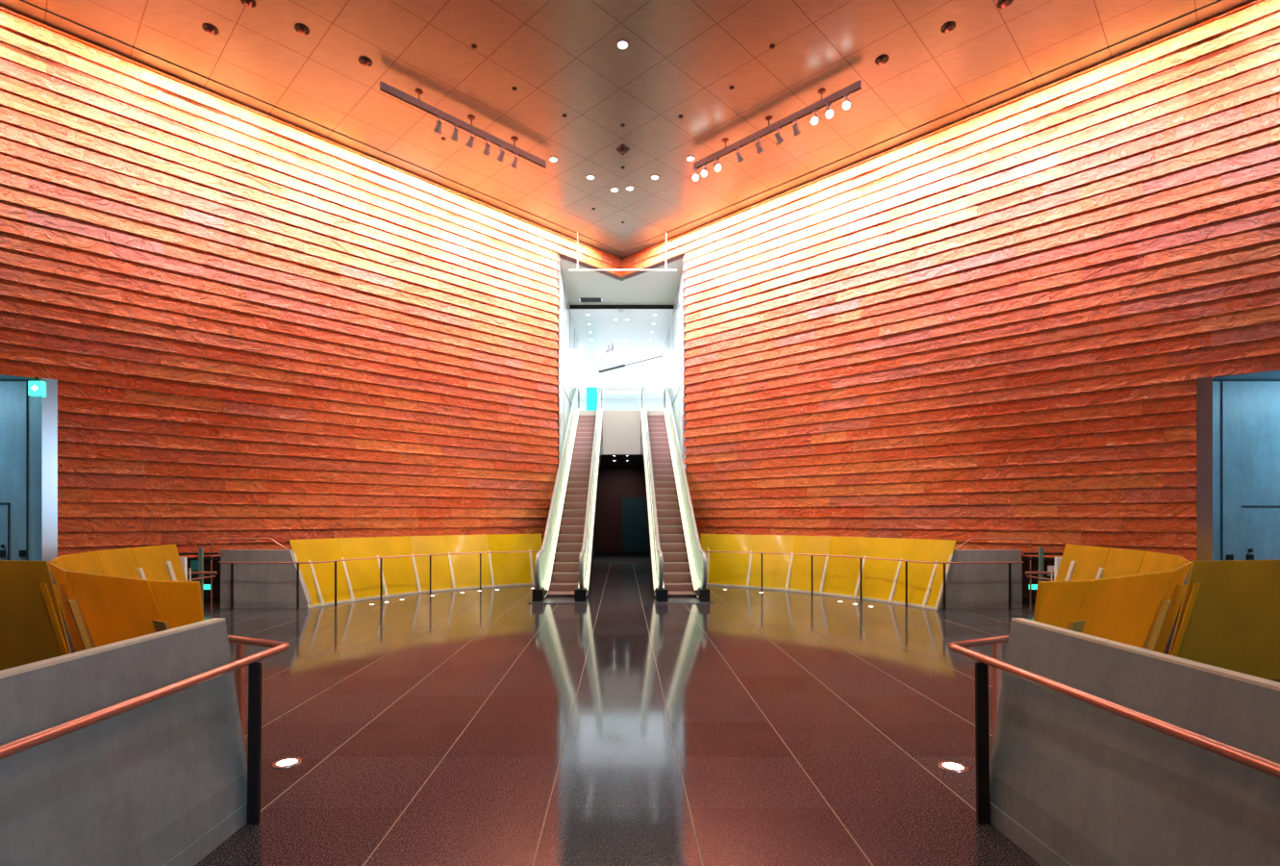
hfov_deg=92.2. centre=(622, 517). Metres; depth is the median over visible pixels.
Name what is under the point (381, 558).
railing
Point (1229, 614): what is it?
wall
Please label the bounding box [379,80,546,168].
track
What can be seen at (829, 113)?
spotlight
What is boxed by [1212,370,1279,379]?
trim
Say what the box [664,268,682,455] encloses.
wall
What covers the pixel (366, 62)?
washer
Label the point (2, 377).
trim
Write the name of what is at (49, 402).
door frame
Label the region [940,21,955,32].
washer
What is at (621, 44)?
recessed light
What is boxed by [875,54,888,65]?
washer
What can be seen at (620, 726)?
floor
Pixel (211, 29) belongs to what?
washer
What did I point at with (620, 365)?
track
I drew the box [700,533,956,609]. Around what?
wall
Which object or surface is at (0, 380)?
trim
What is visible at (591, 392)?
display panel
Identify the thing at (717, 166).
spotlight
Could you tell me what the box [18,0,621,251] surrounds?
cove
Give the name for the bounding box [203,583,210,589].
light
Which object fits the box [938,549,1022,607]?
parapet
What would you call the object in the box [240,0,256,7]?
washer
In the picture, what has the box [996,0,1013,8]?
washer
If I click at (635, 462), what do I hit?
ceiling
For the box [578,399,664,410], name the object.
wall
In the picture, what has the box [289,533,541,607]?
wall
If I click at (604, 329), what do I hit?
ceiling
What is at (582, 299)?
ceiling vent
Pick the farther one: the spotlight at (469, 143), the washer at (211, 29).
the spotlight at (469, 143)
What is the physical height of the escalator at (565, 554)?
6.365 m
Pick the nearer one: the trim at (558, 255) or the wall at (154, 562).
the wall at (154, 562)
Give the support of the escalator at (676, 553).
on the floor at (620, 726)
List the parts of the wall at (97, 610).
panel, panel, panel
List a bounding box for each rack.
[179,556,191,580]
[1050,556,1061,580]
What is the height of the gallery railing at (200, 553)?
1.100 m
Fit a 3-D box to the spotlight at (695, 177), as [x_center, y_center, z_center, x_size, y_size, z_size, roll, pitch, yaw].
[1.530,-7.101,12.761,0.136,0.267,0.191,0,0,19]
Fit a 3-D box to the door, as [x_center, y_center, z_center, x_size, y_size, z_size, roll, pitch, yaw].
[0.640,0.325,28.950,1.280,2.550,0.100,0,0,0]
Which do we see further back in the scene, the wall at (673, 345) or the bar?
the wall at (673, 345)
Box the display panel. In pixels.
[586,387,597,410]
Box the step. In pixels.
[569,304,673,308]
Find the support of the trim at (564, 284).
attached to the wall at (566, 302)
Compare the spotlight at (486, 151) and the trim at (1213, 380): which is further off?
the spotlight at (486, 151)
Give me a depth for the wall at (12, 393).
9.44 m
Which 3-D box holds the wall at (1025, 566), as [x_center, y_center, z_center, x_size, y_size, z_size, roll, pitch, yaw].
[7.950,1.135,12.509,6.408,0.930,0.200,0,0,44]
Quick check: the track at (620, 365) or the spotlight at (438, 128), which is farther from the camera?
the track at (620, 365)
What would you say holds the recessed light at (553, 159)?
in the ceiling at (684, 58)
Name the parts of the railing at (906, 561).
post, post, post, rail, post, post, post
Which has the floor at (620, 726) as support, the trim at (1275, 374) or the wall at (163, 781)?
the wall at (163, 781)
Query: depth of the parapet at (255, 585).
10.87 m
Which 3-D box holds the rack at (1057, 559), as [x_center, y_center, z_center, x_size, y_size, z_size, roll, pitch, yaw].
[6.843,1.111,9.677,0.254,0.981,0.153,0,0,0]
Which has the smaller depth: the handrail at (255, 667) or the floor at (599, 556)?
the handrail at (255, 667)
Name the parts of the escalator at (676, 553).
balustrade panel, handrail, landing plate, balustrade panel, handrail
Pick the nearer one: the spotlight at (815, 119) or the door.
the spotlight at (815, 119)
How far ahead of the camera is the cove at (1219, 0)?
11.26 m
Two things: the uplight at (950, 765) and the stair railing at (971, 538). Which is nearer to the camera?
the uplight at (950, 765)
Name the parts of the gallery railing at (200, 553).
rail, rail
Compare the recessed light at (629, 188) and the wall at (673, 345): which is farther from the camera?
the wall at (673, 345)
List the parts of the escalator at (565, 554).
handrail, landing plate, balustrade panel, handrail, balustrade panel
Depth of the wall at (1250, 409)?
9.44 m
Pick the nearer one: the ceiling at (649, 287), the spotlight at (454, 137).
the spotlight at (454, 137)
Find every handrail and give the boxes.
[0,634,289,823]
[947,634,1279,823]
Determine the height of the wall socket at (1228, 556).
0.110 m
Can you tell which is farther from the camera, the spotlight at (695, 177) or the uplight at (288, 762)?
the spotlight at (695, 177)
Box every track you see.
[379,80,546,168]
[599,351,662,373]
[693,79,861,170]
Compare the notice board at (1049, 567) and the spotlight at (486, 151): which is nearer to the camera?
the notice board at (1049, 567)
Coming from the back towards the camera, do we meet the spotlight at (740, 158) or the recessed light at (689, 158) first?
the recessed light at (689, 158)
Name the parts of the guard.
rail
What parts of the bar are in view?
rod, rod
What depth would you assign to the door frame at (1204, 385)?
9.29 m
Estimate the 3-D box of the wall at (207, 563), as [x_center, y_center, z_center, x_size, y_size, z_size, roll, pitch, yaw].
[-7.990,1.135,12.509,6.408,0.930,0.200,0,0,-44]
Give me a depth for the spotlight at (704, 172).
12.57 m
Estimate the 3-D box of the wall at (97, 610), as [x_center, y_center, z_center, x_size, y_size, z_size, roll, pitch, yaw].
[-3.962,1.000,4.793,3.179,1.199,0.516,0,0,37]
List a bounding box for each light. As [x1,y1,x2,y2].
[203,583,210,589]
[549,156,557,162]
[586,175,594,179]
[610,187,618,192]
[616,39,628,49]
[626,185,633,190]
[651,175,658,179]
[685,155,695,161]
[1029,583,1037,589]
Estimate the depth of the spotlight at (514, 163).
12.23 m
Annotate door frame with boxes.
[41,377,57,584]
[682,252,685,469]
[1196,376,1212,560]
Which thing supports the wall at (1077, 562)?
on the floor at (620, 726)
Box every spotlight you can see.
[433,116,442,133]
[451,124,458,141]
[466,131,474,148]
[482,139,490,155]
[497,146,504,162]
[510,152,518,168]
[692,168,699,180]
[701,163,707,176]
[713,158,721,171]
[735,147,744,163]
[754,137,763,153]
[775,127,783,144]
[792,119,801,136]
[810,109,818,125]
[825,102,833,118]
[842,93,850,109]
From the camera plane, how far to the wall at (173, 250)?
11.25 m
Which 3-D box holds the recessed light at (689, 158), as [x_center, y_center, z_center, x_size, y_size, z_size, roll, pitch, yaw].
[1.431,-7.522,12.903,0.188,0.016,0.188,0,0,0]
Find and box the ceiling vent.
[578,297,602,301]
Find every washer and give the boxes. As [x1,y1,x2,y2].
[201,23,219,34]
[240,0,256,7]
[294,23,309,34]
[358,56,372,66]
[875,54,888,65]
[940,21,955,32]
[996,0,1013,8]
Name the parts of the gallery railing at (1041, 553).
rail, rail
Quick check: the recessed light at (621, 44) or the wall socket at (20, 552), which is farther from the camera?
the recessed light at (621, 44)
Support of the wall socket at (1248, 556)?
attached to the wall at (1250, 409)
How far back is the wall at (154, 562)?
8.12 m
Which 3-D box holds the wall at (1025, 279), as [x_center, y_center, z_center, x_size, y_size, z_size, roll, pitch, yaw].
[7.173,-2.965,10.909,20.062,9.130,0.084,0,0,44]
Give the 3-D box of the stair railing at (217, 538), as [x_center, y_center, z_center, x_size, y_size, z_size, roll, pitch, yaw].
[-6.559,0.980,10.879,1.243,1.240,0.037,0,0,-17]
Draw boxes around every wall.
[0,4,622,556]
[0,379,41,560]
[0,559,71,670]
[0,617,247,865]
[47,560,204,652]
[50,543,186,580]
[58,555,220,608]
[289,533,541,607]
[559,266,578,458]
[577,410,663,454]
[578,343,664,399]
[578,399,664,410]
[594,469,645,551]
[621,0,1279,561]
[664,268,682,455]
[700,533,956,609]
[989,617,1279,865]
[1021,555,1181,609]
[1033,560,1192,652]
[1054,544,1188,580]
[1168,559,1279,678]
[1183,380,1279,584]
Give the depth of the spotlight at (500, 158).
12.02 m
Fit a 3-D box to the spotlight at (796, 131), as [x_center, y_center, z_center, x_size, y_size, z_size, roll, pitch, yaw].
[3.174,-7.101,11.239,0.136,0.267,0.191,0,0,43]
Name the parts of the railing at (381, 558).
post, post, post, rail, post, post, post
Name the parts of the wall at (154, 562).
panel, panel, panel, panel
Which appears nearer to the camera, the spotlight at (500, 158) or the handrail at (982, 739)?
the handrail at (982, 739)
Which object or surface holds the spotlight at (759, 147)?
hanging from the track at (857, 86)
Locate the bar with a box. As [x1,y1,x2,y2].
[569,229,677,270]
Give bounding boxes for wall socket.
[0,550,5,555]
[18,550,25,555]
[1226,553,1233,559]
[1246,553,1254,559]
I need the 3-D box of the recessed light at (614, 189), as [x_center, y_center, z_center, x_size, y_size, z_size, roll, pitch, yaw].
[-0.177,-7.522,14.133,0.188,0.016,0.188,0,0,0]
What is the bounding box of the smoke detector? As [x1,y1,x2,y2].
[616,143,628,155]
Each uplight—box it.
[271,756,301,768]
[937,760,968,772]
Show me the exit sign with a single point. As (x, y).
(36, 388)
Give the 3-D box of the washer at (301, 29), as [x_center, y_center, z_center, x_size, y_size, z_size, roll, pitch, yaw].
[-4.936,-7.495,9.487,0.212,0.095,0.212,0,0,44]
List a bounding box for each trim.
[0,374,41,379]
[0,379,40,560]
[556,252,559,467]
[559,283,575,439]
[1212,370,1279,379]
[1212,379,1279,559]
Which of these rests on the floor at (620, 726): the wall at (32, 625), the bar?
the wall at (32, 625)
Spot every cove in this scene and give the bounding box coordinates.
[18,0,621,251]
[621,0,1223,251]
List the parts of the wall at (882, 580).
panel, panel, panel, panel, rail, panel, panel, panel, panel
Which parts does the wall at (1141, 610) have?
panel, panel, panel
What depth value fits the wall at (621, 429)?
21.98 m
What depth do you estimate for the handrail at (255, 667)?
3.22 m
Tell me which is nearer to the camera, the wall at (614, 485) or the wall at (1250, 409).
the wall at (1250, 409)
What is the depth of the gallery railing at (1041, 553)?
10.34 m
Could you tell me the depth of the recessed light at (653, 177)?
13.61 m
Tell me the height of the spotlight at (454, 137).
0.267 m
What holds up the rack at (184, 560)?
on the floor at (620, 726)
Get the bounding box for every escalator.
[527,386,602,602]
[640,386,714,602]
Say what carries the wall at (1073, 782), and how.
on the floor at (620, 726)
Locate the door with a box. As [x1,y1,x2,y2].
[622,497,648,551]
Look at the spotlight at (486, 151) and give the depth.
11.80 m
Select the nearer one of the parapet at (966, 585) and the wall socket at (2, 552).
the wall socket at (2, 552)
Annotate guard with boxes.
[603,388,639,410]
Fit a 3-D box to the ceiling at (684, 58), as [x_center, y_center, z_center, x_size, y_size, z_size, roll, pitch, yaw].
[-0.020,-7.580,5.450,30.000,0.100,25.300,0,0,0]
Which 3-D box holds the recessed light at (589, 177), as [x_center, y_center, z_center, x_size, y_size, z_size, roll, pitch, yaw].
[-0.702,-7.522,13.614,0.188,0.016,0.188,0,0,0]
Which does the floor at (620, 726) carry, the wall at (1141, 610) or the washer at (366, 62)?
the wall at (1141, 610)
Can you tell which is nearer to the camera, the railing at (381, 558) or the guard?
the railing at (381, 558)
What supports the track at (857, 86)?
hanging from the ceiling at (684, 58)
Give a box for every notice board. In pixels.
[190,560,199,570]
[1047,565,1054,575]
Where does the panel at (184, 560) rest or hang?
on the rack at (184, 560)
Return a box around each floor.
[60,562,1279,865]
[593,551,649,562]
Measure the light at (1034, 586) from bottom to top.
0.090 m
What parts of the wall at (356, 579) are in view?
panel, panel, panel, panel, rail, panel, panel, panel, panel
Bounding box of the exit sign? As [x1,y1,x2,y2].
[27,376,45,396]
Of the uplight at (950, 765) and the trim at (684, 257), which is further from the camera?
the trim at (684, 257)
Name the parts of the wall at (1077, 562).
panel, panel, panel, panel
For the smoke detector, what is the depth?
12.55 m
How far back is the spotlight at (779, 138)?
11.45 m
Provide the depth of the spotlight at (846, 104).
10.50 m
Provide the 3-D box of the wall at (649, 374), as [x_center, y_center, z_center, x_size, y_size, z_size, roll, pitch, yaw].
[-0.020,-7.000,30.100,14.000,0.200,11.800,0,0,0]
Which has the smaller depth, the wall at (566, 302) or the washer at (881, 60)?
the washer at (881, 60)
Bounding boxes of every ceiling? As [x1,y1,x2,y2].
[0,0,1253,258]
[559,257,682,304]
[570,308,673,343]
[600,454,643,469]
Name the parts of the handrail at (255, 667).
rail, post, post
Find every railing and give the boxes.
[177,547,218,609]
[210,537,287,609]
[218,550,539,609]
[702,550,1024,609]
[954,537,1031,609]
[1023,547,1063,580]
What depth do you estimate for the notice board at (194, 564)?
10.28 m
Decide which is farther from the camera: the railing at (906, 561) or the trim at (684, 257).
the trim at (684, 257)
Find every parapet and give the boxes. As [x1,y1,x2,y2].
[220,549,311,607]
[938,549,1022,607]
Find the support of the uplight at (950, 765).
on the floor at (620, 726)

